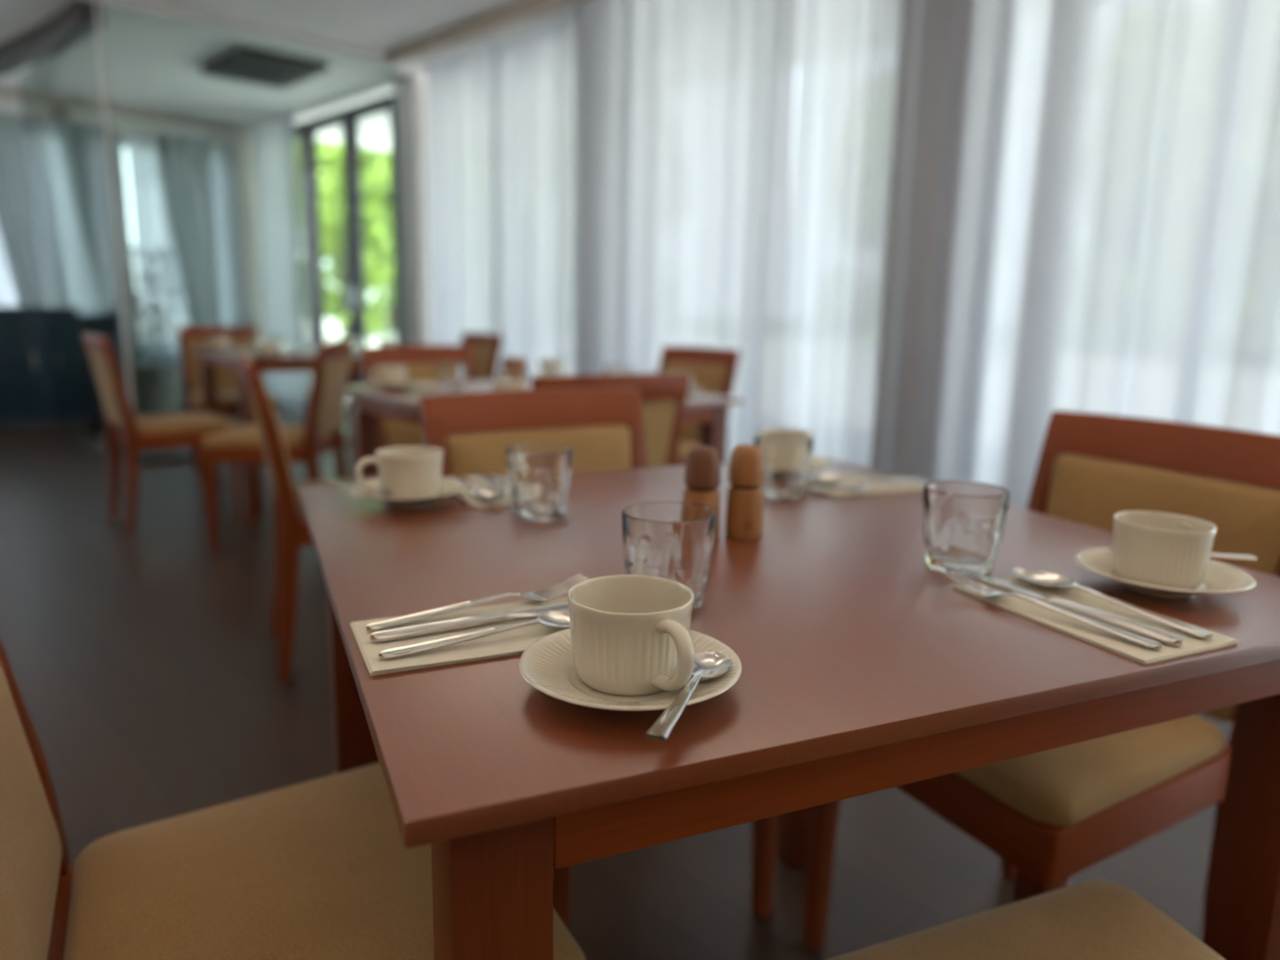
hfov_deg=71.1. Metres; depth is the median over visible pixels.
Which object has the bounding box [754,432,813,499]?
tumbler
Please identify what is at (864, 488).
fork
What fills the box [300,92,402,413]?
window frame
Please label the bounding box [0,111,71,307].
drape
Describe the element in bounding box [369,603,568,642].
knife
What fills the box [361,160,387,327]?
tree
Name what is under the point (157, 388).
potted plant
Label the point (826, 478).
bowl
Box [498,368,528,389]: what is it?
tumbler
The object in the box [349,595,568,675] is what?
napkin
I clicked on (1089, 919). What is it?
dining chair
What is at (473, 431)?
dining chair
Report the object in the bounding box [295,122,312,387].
window
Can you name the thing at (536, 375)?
saucer
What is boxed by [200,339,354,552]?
dining chair
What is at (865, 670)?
dining table
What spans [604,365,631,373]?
tumbler
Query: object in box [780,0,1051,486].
curtain
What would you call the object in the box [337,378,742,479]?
dining table
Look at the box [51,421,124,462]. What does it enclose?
wall
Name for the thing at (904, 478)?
knife
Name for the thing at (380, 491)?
bowl
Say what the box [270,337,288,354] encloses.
tumbler
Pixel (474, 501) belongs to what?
napkin
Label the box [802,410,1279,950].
dining chair
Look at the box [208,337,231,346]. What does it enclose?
coffee cup
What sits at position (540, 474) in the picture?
tumbler
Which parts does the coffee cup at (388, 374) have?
handle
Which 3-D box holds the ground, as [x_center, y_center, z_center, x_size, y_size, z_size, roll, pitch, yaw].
[7.870,-1.732,15.924,25.460,0.140,120.000,-9,15,-43]
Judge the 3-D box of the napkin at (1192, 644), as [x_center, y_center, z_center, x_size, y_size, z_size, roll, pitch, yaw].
[0.391,0.117,0.788,0.111,0.004,0.202,-4,12,-24]
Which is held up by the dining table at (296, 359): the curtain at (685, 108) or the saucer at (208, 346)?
the saucer at (208, 346)
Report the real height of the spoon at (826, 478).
0.012 m
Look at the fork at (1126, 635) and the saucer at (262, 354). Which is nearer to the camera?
the fork at (1126, 635)
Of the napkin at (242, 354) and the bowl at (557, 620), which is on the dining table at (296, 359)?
the napkin at (242, 354)
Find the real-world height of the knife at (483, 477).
0.006 m
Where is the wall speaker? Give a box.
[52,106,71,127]
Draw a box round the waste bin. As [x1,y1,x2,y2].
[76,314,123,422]
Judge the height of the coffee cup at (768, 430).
0.060 m
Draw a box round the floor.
[0,400,1233,959]
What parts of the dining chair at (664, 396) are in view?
rail, backrest, post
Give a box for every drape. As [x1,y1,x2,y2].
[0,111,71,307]
[57,119,145,407]
[153,132,221,326]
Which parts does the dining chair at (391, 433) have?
post, rail, backrest, post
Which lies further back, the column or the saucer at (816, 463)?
the column
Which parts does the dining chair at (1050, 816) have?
leg, post, leg, seat frame, seat, rail, backrest, post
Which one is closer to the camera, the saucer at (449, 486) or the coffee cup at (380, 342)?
the saucer at (449, 486)
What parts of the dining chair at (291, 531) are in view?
rail, backrest, post, post, seat frame, seat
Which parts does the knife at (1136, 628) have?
blade, handle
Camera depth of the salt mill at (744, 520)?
1.02 m
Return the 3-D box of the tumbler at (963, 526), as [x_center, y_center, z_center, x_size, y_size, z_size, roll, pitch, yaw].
[0.331,0.049,0.920,0.083,0.084,0.083,-2,11,-18]
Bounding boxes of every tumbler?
[248,333,266,351]
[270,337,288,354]
[343,336,359,353]
[438,360,466,390]
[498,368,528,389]
[505,443,573,519]
[538,359,564,377]
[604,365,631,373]
[622,501,716,610]
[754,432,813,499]
[922,480,1009,575]
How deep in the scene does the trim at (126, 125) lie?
7.89 m
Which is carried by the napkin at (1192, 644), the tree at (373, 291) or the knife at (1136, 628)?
the knife at (1136, 628)
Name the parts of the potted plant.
stem, pot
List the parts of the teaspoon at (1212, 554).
handle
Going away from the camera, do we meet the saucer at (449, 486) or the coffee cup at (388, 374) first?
the saucer at (449, 486)
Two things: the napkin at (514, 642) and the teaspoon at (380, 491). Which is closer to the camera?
the napkin at (514, 642)
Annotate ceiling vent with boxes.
[200,44,328,88]
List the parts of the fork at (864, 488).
handle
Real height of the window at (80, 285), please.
2.450 m
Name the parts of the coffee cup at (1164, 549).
handle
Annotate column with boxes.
[394,73,432,364]
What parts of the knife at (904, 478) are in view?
blade, handle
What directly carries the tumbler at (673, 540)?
on the dining table at (865, 670)
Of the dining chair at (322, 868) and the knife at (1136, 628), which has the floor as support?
the dining chair at (322, 868)
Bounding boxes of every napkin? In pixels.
[220,353,257,355]
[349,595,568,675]
[408,381,441,388]
[450,474,511,507]
[805,475,925,497]
[952,577,1239,665]
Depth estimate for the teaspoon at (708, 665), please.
0.56 m
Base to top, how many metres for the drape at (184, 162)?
2.450 m
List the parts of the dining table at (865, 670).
leg, leg, leg, leg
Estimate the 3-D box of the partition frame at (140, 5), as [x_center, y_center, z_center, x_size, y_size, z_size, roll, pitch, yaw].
[-2.407,-1.530,5.909,1.890,2.700,0.045,-9,15,-43]
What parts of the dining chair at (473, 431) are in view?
post, rail, backrest, leg, post, leg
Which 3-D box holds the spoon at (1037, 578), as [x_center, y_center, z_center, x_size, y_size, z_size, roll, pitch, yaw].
[0.415,0.107,0.801,0.041,0.012,0.190,-5,12,-28]
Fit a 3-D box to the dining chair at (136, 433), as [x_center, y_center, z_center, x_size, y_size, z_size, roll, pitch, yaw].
[-2.150,-0.226,4.035,0.521,0.854,0.443,-8,14,-39]
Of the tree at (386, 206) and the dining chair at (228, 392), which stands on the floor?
the dining chair at (228, 392)
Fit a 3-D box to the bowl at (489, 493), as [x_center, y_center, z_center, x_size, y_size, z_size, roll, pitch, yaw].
[-0.202,0.020,1.194,0.041,0.011,0.066,-5,12,-28]
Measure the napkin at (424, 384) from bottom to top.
0.004 m
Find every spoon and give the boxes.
[377,608,570,658]
[450,475,505,500]
[808,472,902,484]
[1012,568,1212,639]
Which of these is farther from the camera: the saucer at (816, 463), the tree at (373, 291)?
the tree at (373, 291)
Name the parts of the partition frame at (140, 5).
sill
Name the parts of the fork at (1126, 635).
handle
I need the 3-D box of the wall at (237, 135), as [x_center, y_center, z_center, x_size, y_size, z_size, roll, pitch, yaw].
[-6.567,-1.741,6.567,7.740,2.700,0.200,-9,15,-43]
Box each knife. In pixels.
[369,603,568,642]
[475,472,509,493]
[810,476,918,490]
[961,572,1182,646]
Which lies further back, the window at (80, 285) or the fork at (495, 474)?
the window at (80, 285)
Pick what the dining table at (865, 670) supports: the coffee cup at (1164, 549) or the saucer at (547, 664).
the saucer at (547, 664)
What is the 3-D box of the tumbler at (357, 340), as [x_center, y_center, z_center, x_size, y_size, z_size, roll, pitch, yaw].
[-1.490,-0.699,4.633,0.084,0.084,0.084,-3,11,-19]
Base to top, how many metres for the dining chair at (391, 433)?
0.854 m
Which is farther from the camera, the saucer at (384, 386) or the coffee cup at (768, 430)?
the saucer at (384, 386)
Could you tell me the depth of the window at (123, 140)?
8.09 m
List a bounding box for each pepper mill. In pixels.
[501,356,515,368]
[683,445,719,541]
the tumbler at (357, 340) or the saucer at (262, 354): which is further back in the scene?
the tumbler at (357, 340)
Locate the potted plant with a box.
[107,246,191,415]
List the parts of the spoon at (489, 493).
handle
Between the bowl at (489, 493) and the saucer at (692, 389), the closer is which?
the bowl at (489, 493)
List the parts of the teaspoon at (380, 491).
handle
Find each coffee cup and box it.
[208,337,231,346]
[257,341,276,352]
[355,446,443,497]
[371,365,407,383]
[378,340,399,345]
[491,379,526,391]
[567,574,694,696]
[758,428,813,437]
[1112,511,1217,589]
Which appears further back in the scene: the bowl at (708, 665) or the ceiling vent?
the ceiling vent
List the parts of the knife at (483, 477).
blade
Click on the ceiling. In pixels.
(152, 61)
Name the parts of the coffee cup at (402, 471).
handle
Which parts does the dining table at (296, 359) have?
leg, leg, leg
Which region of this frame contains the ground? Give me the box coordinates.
[140,317,396,404]
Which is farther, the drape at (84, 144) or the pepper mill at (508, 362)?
the drape at (84, 144)
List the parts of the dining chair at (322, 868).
backrest, post, seat frame, seat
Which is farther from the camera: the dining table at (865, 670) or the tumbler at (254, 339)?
the tumbler at (254, 339)
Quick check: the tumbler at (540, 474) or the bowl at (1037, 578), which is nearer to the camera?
the bowl at (1037, 578)
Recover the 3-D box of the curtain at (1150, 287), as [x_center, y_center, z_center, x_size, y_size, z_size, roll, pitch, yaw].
[1.831,-0.890,3.002,0.150,2.675,1.018,-9,15,-43]
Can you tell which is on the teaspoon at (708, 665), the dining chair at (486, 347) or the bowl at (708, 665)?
the bowl at (708, 665)
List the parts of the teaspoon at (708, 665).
handle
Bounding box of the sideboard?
[0,306,86,429]
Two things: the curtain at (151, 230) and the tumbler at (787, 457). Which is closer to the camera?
the tumbler at (787, 457)
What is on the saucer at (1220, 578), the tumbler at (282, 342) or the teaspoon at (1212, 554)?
the teaspoon at (1212, 554)
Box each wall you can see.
[0,86,266,404]
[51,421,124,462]
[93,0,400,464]
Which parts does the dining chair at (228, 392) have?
post, leg, backrest, rail, seat, seat frame, post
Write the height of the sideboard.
0.925 m
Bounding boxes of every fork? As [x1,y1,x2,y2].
[366,573,587,631]
[491,472,507,479]
[831,480,929,492]
[942,568,1162,649]
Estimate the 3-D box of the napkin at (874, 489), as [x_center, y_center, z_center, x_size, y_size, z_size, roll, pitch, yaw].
[0.345,0.007,1.353,0.202,0.004,0.111,-4,12,-24]
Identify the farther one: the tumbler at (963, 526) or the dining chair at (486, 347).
the dining chair at (486, 347)
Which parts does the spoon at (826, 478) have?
handle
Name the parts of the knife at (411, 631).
handle, blade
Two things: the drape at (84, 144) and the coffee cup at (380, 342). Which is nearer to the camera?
the coffee cup at (380, 342)
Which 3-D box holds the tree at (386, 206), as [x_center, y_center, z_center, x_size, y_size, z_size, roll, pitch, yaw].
[-8.718,-9.912,31.746,5.897,9.854,6.058,0,11,-4]
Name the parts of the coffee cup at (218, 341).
handle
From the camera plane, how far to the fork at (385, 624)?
0.74 m
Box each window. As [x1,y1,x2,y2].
[122,138,126,147]
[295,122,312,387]
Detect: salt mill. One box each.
[513,356,526,368]
[724,444,763,539]
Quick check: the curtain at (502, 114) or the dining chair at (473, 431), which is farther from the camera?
the curtain at (502, 114)
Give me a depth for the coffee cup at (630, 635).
0.58 m
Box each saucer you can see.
[205,345,237,350]
[250,351,284,356]
[346,476,466,506]
[366,379,417,389]
[519,627,742,711]
[531,373,573,377]
[687,386,702,395]
[809,455,831,471]
[1075,546,1255,598]
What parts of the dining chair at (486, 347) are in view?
backrest, rail, post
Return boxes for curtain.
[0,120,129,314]
[124,132,243,404]
[253,111,309,406]
[426,17,576,379]
[573,0,799,462]
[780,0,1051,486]
[1000,0,1279,509]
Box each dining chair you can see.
[0,639,585,959]
[82,333,241,537]
[177,325,279,484]
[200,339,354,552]
[238,355,378,684]
[360,344,475,475]
[417,388,778,929]
[459,332,502,380]
[530,373,691,467]
[657,345,740,466]
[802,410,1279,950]
[826,880,1225,959]
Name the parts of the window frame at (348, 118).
handle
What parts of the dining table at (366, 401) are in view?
leg, leg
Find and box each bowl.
[355,487,386,496]
[471,486,505,500]
[537,608,570,630]
[690,651,732,680]
[808,474,843,484]
[1012,568,1079,590]
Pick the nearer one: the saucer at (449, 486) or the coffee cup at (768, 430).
the saucer at (449, 486)
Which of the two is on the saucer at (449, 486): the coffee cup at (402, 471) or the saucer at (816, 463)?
the coffee cup at (402, 471)
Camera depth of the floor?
2.15 m
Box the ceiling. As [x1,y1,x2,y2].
[0,0,800,151]
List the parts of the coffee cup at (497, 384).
handle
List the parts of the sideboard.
door, handle, door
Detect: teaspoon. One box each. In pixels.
[324,477,386,496]
[644,651,732,740]
[1110,546,1257,559]
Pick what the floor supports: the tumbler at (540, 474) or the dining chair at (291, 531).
the dining chair at (291, 531)
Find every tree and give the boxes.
[296,138,395,339]
[321,149,395,333]
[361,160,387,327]
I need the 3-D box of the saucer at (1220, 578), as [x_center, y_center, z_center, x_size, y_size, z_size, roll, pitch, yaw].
[0.505,0.095,0.869,0.152,0.021,0.152,3,11,10]
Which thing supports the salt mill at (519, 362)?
on the dining table at (366, 401)
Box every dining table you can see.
[191,347,395,517]
[298,457,1279,959]
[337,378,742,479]
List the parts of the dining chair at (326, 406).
leg, leg, seat, seat frame, post, backrest, rail, post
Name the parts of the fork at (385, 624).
handle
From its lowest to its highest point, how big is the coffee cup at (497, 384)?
0.060 m
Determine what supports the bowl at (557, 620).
on the spoon at (557, 620)
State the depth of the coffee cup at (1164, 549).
0.83 m
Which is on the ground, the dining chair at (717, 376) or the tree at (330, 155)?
the tree at (330, 155)
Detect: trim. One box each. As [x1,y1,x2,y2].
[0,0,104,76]
[0,99,206,139]
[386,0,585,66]
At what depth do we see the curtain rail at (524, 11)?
5.41 m
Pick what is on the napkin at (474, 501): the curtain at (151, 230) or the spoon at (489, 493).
the spoon at (489, 493)
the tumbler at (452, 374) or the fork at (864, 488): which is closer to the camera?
the fork at (864, 488)
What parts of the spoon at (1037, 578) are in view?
handle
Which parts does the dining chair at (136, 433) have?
rail, post, backrest, post, seat frame, seat, leg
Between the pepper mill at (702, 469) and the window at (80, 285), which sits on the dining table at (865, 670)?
the pepper mill at (702, 469)
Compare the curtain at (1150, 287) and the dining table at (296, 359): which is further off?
the dining table at (296, 359)
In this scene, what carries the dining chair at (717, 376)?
on the floor
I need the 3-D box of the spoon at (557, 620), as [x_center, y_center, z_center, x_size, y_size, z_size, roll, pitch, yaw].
[-0.105,0.117,0.691,0.190,0.012,0.041,-5,12,-28]
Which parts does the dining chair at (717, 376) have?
post, seat frame, seat, backrest, rail, post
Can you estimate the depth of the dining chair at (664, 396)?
2.21 m
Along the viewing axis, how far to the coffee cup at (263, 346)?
4.20 m
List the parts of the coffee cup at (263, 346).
handle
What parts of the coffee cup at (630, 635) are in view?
handle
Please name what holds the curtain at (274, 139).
hanging from the ceiling
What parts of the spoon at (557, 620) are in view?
handle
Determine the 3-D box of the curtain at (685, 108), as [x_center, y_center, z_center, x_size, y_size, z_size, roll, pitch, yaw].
[0.142,-1.254,4.726,0.129,2.675,1.536,-9,15,-43]

